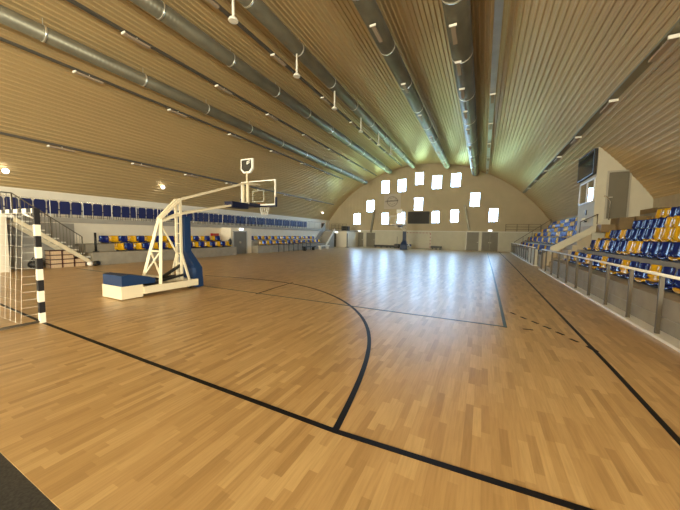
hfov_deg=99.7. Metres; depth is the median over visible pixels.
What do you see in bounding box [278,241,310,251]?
railing
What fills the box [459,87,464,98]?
lamp
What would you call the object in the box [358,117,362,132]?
pendant lamp
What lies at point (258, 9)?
ventilation duct
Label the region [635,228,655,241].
seat
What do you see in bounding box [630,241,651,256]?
seat
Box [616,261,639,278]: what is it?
seat
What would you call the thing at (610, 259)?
seat
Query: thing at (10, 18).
ventilation duct
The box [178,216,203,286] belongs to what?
cushion
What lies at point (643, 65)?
cable tray
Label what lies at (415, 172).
window
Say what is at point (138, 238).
seat
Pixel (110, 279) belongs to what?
cushion
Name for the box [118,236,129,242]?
seat
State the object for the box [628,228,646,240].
seat
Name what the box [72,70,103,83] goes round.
lamp
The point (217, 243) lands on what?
seat
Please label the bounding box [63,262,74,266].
crate
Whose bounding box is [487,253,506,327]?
court side line
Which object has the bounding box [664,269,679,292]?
seat
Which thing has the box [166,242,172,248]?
seat
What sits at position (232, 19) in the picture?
pendant lamp
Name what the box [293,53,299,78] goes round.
pendant lamp
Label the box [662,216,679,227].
seat
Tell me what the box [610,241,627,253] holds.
seat
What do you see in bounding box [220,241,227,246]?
seat
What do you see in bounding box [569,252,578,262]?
seat
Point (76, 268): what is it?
court line
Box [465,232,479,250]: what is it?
door
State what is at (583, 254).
seat
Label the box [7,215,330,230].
gallery
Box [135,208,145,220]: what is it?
chair
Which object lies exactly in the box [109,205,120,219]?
chair
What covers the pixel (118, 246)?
seat
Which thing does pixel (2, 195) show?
railing
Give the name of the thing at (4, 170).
wall lamp
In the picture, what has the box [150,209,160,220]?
chair
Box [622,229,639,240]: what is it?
seat
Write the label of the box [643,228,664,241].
seat
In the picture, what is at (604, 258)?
seat
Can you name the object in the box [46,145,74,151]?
lamp
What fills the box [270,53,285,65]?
lamp
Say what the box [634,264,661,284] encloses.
seat
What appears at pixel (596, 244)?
seat
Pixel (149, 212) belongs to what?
chair
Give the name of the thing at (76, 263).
crate
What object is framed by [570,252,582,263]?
seat
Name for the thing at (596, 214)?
stair rail
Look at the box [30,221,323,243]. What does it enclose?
wall
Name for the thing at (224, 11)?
cable tray
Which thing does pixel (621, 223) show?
steps
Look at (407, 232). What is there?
goal
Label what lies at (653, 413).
side line
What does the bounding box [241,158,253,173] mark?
shot clock
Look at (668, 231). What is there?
seat
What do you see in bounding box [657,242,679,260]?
seat
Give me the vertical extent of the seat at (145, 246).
0.381 m
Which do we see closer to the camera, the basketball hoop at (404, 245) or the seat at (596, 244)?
the seat at (596, 244)
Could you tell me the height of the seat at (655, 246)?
0.465 m
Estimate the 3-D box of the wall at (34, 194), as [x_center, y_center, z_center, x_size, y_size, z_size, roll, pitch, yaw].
[-15.507,-1.463,15.461,0.200,3.950,62.000,3,5,26]
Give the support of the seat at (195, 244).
on the grandstand at (107, 255)
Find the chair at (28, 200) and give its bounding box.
[18,198,31,215]
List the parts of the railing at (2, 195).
rail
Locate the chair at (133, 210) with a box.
[130,207,137,220]
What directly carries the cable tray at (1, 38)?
hanging from the ceiling
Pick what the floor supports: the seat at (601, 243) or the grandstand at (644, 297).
the grandstand at (644, 297)
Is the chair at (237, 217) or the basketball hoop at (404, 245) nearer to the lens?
the chair at (237, 217)
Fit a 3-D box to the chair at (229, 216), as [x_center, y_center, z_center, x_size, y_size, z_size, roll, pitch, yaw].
[-9.291,-2.862,23.790,0.460,0.860,0.410,3,5,26]
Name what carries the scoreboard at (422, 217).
attached to the wall at (516, 211)
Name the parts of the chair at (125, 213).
backrest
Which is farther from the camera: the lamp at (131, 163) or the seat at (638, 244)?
the lamp at (131, 163)
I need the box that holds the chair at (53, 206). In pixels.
[46,200,57,216]
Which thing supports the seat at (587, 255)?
on the grandstand at (644, 297)
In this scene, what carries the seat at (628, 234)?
on the grandstand at (644, 297)
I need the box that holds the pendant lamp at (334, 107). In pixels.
[332,91,336,109]
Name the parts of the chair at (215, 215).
backrest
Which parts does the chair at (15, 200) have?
backrest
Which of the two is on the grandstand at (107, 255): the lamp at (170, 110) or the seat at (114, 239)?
the seat at (114, 239)
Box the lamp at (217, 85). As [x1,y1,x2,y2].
[215,84,231,94]
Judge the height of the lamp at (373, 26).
0.150 m
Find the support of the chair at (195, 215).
on the gallery
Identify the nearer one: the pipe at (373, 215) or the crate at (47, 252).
the crate at (47, 252)
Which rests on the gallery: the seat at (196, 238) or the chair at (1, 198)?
the chair at (1, 198)
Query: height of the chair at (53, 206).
0.860 m
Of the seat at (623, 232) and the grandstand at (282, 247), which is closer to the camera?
the seat at (623, 232)
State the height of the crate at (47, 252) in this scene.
0.190 m
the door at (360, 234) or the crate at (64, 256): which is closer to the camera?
the crate at (64, 256)
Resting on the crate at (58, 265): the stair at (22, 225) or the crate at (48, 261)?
the crate at (48, 261)
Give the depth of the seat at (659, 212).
10.80 m
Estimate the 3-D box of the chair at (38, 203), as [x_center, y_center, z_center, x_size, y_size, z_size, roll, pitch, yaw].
[-14.354,-2.206,13.624,0.460,0.860,0.410,3,5,26]
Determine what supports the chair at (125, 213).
on the gallery
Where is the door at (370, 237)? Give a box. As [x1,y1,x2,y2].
[366,232,375,246]
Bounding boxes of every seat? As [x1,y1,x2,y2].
[98,236,110,242]
[109,236,120,242]
[114,243,125,250]
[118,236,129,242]
[124,243,135,249]
[128,236,137,242]
[133,243,143,249]
[136,236,145,241]
[142,243,149,249]
[145,236,151,241]
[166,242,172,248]
[167,236,174,241]
[192,242,200,247]
[193,236,200,240]
[204,242,211,246]
[215,241,222,246]
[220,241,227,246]
[564,251,575,260]
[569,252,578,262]
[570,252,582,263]
[574,253,587,263]
[579,254,591,265]
[582,255,596,266]
[583,240,595,250]
[586,255,601,266]
[587,240,599,250]
[591,240,604,251]
[592,256,607,269]
[595,240,609,251]
[596,257,614,271]
[598,230,610,239]
[600,240,615,252]
[602,230,615,239]
[602,258,621,271]
[605,240,620,253]
[606,230,620,239]
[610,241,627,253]
[610,260,630,275]
[611,229,626,240]
[616,229,632,240]
[616,241,634,254]
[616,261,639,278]
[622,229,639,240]
[622,241,642,255]
[624,220,639,229]
[625,263,649,281]
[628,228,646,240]
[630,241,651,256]
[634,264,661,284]
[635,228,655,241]
[637,219,645,228]
[638,242,661,258]
[640,219,651,228]
[641,218,658,228]
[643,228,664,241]
[645,266,675,287]
[647,217,666,228]
[647,242,672,259]
[651,227,673,241]
[652,209,663,218]
[653,207,670,218]
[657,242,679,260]
[660,206,679,217]
[660,227,679,242]
[661,216,674,227]
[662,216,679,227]
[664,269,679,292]
[668,256,679,262]
[672,288,679,294]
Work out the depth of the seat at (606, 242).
11.13 m
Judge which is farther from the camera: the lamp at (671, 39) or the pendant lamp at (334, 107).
the pendant lamp at (334, 107)
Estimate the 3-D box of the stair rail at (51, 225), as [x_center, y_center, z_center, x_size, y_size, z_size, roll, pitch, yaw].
[-12.744,-1.173,11.684,0.050,2.620,3.575,3,5,26]
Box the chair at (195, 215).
[192,212,197,220]
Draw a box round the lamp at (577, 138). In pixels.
[570,136,581,144]
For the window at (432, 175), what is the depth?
35.85 m
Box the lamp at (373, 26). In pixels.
[370,23,382,42]
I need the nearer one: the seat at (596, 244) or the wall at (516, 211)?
the seat at (596, 244)
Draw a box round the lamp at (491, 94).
[490,93,495,102]
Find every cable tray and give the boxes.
[0,37,342,179]
[0,132,333,204]
[66,0,376,175]
[213,0,401,165]
[486,0,503,173]
[523,19,679,192]
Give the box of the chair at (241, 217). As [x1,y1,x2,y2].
[240,216,243,225]
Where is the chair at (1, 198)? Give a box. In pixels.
[0,196,2,209]
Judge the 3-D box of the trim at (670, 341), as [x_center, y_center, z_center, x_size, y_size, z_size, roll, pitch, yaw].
[7.507,1.188,8.759,0.240,0.050,15.000,3,5,26]
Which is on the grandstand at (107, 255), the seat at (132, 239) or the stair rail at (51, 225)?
the seat at (132, 239)
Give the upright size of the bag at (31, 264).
0.515 m
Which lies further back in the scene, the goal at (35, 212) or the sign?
the sign
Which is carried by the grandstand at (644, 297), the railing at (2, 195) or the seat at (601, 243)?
the seat at (601, 243)
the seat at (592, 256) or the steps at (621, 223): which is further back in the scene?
the steps at (621, 223)
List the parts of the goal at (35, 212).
goal post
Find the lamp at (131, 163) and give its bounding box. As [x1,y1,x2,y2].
[131,163,150,167]
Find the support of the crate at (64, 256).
on the crate at (69, 260)
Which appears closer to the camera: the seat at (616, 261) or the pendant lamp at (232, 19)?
the seat at (616, 261)
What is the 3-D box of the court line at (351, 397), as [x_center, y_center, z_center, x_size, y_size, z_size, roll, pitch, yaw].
[-1.502,1.140,7.565,2.756,0.004,10.248,-2,5,-31]
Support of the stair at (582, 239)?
on the floor
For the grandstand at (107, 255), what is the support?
on the floor
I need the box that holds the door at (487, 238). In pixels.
[481,232,498,251]
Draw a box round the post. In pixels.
[93,233,98,251]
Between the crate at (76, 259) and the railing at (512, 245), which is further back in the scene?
the railing at (512, 245)
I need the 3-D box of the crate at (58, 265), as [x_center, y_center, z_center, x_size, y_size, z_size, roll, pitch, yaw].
[-12.753,0.467,12.782,0.510,0.190,0.410,3,5,26]
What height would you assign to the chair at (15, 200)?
0.860 m
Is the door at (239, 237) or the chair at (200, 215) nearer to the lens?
the chair at (200, 215)
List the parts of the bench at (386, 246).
seat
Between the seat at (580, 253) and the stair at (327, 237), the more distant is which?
the stair at (327, 237)
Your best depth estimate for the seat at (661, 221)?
9.74 m
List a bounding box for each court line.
[0,303,593,509]
[76,268,506,326]
[205,275,370,430]
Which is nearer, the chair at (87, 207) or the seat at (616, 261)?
the seat at (616, 261)
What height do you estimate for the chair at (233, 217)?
0.860 m
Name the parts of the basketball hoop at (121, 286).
frame leg, rail, frame leg, rail, ladder post, ladder post, cross rail, arm, arm, arm, board post, board post, board frame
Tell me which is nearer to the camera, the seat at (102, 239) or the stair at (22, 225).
the stair at (22, 225)
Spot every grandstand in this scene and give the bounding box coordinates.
[75,241,236,265]
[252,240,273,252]
[261,239,325,251]
[514,241,554,267]
[552,213,679,339]
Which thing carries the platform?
on the floor
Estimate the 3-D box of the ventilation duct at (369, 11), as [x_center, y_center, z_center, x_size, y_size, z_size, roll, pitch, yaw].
[3.306,-9.404,15.035,0.710,0.919,41.900,3,5,26]
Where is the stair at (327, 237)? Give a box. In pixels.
[315,222,334,247]
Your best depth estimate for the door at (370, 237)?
40.12 m
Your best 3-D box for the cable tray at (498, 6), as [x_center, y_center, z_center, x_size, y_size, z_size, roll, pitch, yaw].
[7.110,-7.831,13.298,0.240,0.100,41.000,3,5,26]
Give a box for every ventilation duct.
[0,4,367,184]
[130,0,391,173]
[237,0,415,167]
[352,0,449,168]
[442,0,478,175]
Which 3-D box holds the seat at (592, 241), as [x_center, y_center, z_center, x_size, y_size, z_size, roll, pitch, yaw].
[10.845,-0.428,12.420,0.380,0.465,0.459,3,5,26]
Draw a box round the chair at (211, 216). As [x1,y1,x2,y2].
[205,214,213,222]
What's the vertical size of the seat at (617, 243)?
0.465 m
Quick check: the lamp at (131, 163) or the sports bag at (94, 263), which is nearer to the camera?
the sports bag at (94, 263)
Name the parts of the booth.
pane, booth door, door frame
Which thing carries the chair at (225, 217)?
on the gallery
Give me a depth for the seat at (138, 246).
15.89 m
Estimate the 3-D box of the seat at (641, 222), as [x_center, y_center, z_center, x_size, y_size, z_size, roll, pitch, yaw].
[11.372,-1.111,10.927,0.380,0.465,0.459,3,5,26]
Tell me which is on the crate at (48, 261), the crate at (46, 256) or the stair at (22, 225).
the crate at (46, 256)
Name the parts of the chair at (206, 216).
backrest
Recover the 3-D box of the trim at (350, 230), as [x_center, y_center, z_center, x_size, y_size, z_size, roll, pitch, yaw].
[10.509,-3.092,37.008,27.550,0.080,0.035,3,5,26]
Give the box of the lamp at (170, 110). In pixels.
[167,109,186,117]
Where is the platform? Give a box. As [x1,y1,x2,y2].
[331,230,358,246]
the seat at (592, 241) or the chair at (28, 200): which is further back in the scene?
the chair at (28, 200)
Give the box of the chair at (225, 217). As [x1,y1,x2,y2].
[223,215,227,224]
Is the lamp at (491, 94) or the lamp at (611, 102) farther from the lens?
the lamp at (491, 94)
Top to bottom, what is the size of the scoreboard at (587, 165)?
1.240 m
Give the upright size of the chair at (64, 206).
0.860 m
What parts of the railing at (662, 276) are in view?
post, post, post, post, post, post, post, rail, post, post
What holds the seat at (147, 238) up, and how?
on the grandstand at (107, 255)
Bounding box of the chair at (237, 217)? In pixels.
[236,216,239,224]
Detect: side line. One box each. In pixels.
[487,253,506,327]
[499,252,679,445]
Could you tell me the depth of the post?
14.20 m
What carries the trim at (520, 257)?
on the floor
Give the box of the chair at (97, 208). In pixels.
[92,204,101,218]
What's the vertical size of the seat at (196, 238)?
0.381 m
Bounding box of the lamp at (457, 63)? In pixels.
[455,60,461,75]
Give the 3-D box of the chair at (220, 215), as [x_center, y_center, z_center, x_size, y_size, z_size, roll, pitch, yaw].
[-9.696,-2.810,22.977,0.460,0.860,0.410,3,5,26]
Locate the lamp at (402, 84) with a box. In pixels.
[401,83,408,92]
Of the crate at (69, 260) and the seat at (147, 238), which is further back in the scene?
the seat at (147, 238)
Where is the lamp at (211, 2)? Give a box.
[207,0,218,8]
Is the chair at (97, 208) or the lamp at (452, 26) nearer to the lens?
the lamp at (452, 26)
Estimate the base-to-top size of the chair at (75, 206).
0.860 m
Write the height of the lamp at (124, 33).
0.150 m
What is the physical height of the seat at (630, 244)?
0.465 m
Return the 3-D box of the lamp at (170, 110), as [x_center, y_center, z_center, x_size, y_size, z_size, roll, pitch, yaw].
[-8.748,-7.671,15.448,0.240,0.150,0.990,3,5,26]
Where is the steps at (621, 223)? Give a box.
[596,207,669,232]
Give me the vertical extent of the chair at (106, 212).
0.860 m
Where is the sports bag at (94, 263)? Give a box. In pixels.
[87,261,100,265]
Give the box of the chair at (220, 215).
[215,214,222,224]
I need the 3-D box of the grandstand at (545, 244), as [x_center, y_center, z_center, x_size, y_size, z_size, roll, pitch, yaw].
[16.840,-1.118,23.265,3.434,2.855,17.300,3,5,26]
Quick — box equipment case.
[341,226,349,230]
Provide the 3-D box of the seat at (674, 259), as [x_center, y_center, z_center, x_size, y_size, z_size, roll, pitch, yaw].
[7.952,-0.053,6.611,0.380,0.465,0.459,3,5,26]
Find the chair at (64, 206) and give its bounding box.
[56,201,69,217]
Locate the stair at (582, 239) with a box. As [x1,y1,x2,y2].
[542,221,603,271]
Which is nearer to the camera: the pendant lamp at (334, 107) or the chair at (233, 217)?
the pendant lamp at (334, 107)
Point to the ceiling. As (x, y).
(559, 61)
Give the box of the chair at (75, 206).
[68,202,81,217]
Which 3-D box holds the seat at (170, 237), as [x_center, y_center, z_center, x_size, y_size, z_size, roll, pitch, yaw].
[-10.615,-1.020,18.062,0.380,0.381,0.459,3,5,26]
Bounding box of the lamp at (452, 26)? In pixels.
[449,23,456,44]
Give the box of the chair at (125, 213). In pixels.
[118,206,129,219]
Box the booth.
[577,146,652,240]
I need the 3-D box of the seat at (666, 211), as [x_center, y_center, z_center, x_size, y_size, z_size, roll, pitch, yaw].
[11.662,-1.465,10.346,0.380,0.465,0.459,3,5,26]
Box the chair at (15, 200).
[3,196,17,214]
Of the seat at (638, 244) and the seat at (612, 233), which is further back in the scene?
the seat at (612, 233)
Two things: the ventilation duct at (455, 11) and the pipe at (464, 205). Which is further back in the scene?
the pipe at (464, 205)
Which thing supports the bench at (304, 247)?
on the floor
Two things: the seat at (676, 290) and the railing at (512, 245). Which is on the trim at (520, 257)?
the railing at (512, 245)
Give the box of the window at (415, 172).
[415,172,423,184]
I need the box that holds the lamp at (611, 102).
[600,98,618,113]
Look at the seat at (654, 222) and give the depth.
10.14 m
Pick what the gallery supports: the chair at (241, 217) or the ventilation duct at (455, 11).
the chair at (241, 217)
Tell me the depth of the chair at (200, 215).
21.20 m
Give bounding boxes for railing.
[2,195,320,228]
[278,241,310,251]
[511,242,535,264]
[540,249,679,333]
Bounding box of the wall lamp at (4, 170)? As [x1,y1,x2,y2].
[2,168,8,173]
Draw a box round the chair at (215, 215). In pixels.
[210,214,217,223]
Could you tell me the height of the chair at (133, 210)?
0.860 m
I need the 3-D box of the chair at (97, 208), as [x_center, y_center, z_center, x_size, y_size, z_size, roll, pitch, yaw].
[-13.341,-2.337,15.657,0.460,0.860,0.410,3,5,26]
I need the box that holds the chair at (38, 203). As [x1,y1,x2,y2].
[33,199,45,216]
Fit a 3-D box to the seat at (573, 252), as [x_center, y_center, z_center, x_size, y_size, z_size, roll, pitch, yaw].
[10.423,0.066,12.975,0.380,0.465,0.459,3,5,26]
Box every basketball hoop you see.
[102,158,276,299]
[389,209,410,249]
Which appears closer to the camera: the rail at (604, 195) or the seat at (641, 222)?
the seat at (641, 222)
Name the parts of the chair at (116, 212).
backrest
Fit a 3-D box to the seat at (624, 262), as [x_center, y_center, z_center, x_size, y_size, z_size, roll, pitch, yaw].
[8.064,0.371,8.239,0.380,0.465,0.459,3,5,26]
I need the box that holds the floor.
[0,246,679,509]
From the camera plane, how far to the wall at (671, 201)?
11.35 m
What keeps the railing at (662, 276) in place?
on the trim at (670, 341)
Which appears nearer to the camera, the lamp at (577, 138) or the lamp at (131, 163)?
the lamp at (577, 138)
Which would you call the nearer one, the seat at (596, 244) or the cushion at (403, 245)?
the seat at (596, 244)
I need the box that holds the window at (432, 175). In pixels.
[432,175,441,188]
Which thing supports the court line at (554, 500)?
on the floor
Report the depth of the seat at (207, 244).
19.87 m
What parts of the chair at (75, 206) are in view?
backrest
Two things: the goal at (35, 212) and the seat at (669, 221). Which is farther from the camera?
the seat at (669, 221)
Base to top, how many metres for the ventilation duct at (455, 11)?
0.988 m
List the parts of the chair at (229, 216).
backrest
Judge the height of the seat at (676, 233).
0.465 m
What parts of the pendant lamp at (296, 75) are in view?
lamp shade, stem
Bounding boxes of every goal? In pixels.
[0,208,45,329]
[407,232,430,248]
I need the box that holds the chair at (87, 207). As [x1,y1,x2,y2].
[79,203,91,218]
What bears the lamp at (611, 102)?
attached to the cable tray at (643, 65)
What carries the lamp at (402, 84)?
attached to the ventilation duct at (369, 11)
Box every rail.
[0,191,82,254]
[579,214,598,232]
[604,195,610,219]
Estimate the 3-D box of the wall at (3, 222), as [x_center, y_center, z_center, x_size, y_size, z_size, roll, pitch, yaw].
[-19.985,0.377,-1.062,1.570,2.140,28.270,3,5,26]
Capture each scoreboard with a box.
[408,211,429,223]
[577,148,597,182]
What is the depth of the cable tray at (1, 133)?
16.13 m
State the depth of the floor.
3.15 m
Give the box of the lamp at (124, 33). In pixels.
[121,31,149,48]
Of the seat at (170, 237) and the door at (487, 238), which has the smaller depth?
the seat at (170, 237)
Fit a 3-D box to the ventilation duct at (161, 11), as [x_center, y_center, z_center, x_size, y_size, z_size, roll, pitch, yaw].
[-2.874,-9.606,18.099,0.630,0.837,41.900,3,5,26]
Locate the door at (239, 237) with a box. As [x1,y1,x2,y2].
[232,231,246,253]
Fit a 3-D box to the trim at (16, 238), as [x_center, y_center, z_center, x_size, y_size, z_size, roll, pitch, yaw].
[-13.850,-0.493,13.227,0.040,2.000,2.530,3,5,26]
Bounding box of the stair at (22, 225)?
[0,214,90,261]
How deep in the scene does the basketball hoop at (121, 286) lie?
8.56 m
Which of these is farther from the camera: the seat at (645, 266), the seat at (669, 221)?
the seat at (669, 221)
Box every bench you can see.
[303,246,315,250]
[374,245,388,247]
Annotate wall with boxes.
[0,186,328,229]
[0,217,9,272]
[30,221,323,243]
[221,228,251,252]
[329,163,549,251]
[528,248,537,264]
[550,193,679,224]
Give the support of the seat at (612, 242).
on the grandstand at (644, 297)
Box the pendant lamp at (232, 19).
[228,0,237,24]
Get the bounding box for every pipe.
[370,210,374,232]
[464,205,469,230]
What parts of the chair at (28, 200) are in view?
backrest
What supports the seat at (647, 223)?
on the grandstand at (644, 297)
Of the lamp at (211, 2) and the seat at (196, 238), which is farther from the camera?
the seat at (196, 238)
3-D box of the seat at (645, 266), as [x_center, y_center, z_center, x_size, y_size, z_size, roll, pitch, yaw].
[7.592,0.432,7.292,0.380,0.465,0.459,3,5,26]
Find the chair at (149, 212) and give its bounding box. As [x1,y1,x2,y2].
[146,208,152,221]
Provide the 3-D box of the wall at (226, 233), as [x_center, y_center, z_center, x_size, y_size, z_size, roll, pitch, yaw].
[-8.339,-1.154,23.157,1.050,2.060,2.200,3,5,26]
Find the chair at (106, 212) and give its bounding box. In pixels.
[102,205,110,218]
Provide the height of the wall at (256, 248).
1.000 m
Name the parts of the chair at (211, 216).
backrest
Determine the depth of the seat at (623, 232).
11.12 m
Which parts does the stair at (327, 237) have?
panel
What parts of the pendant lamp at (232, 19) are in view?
lamp shade, stem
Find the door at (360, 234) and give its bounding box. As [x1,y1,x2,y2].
[358,232,363,246]
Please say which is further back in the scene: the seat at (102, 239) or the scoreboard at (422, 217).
the scoreboard at (422, 217)
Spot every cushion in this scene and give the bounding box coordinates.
[103,272,154,286]
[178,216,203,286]
[224,201,248,208]
[400,231,406,249]
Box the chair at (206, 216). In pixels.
[200,213,208,223]
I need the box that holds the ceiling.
[0,0,679,221]
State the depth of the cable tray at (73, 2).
13.09 m
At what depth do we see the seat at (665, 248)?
7.53 m
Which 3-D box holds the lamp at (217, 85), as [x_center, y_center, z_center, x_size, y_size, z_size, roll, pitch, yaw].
[-6.151,-8.791,15.202,0.240,0.150,0.990,3,5,26]
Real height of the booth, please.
5.862 m
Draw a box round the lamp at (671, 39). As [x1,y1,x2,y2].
[648,33,679,62]
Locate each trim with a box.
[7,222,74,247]
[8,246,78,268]
[350,230,540,232]
[510,252,536,265]
[538,268,679,352]
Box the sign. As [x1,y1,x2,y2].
[384,194,400,208]
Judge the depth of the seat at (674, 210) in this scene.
9.98 m
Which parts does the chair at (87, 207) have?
backrest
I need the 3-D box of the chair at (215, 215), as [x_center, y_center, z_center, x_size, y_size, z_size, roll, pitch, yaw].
[-9.899,-2.784,22.570,0.460,0.860,0.410,3,5,26]
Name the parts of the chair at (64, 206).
backrest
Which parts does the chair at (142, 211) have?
backrest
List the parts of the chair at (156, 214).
backrest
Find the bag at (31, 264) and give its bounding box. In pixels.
[27,257,43,268]
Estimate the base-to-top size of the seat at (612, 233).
0.465 m
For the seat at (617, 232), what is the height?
0.465 m
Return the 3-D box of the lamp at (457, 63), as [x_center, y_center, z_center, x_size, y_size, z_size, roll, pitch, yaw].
[4.856,-7.648,11.697,0.240,0.150,0.990,3,5,26]
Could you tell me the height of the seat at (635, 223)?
0.465 m
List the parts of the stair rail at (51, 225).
post, rail, post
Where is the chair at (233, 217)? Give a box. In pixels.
[232,215,235,224]
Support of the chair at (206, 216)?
on the gallery
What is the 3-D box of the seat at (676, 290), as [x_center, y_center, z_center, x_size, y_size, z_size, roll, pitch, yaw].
[6.649,0.555,5.397,0.380,0.465,0.459,3,5,26]
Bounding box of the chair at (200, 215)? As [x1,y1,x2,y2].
[198,213,202,223]
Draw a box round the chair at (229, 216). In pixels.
[224,215,231,224]
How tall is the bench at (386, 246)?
0.340 m
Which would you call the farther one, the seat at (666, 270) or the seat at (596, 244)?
the seat at (596, 244)
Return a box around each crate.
[44,250,61,254]
[45,255,61,258]
[45,259,61,263]
[45,263,62,267]
[62,254,73,258]
[62,258,73,262]
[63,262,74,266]
[74,257,84,261]
[74,262,85,266]
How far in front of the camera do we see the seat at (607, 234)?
12.47 m
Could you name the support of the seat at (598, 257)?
on the grandstand at (644, 297)
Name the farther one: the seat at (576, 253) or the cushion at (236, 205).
the seat at (576, 253)
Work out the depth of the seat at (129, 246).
15.48 m

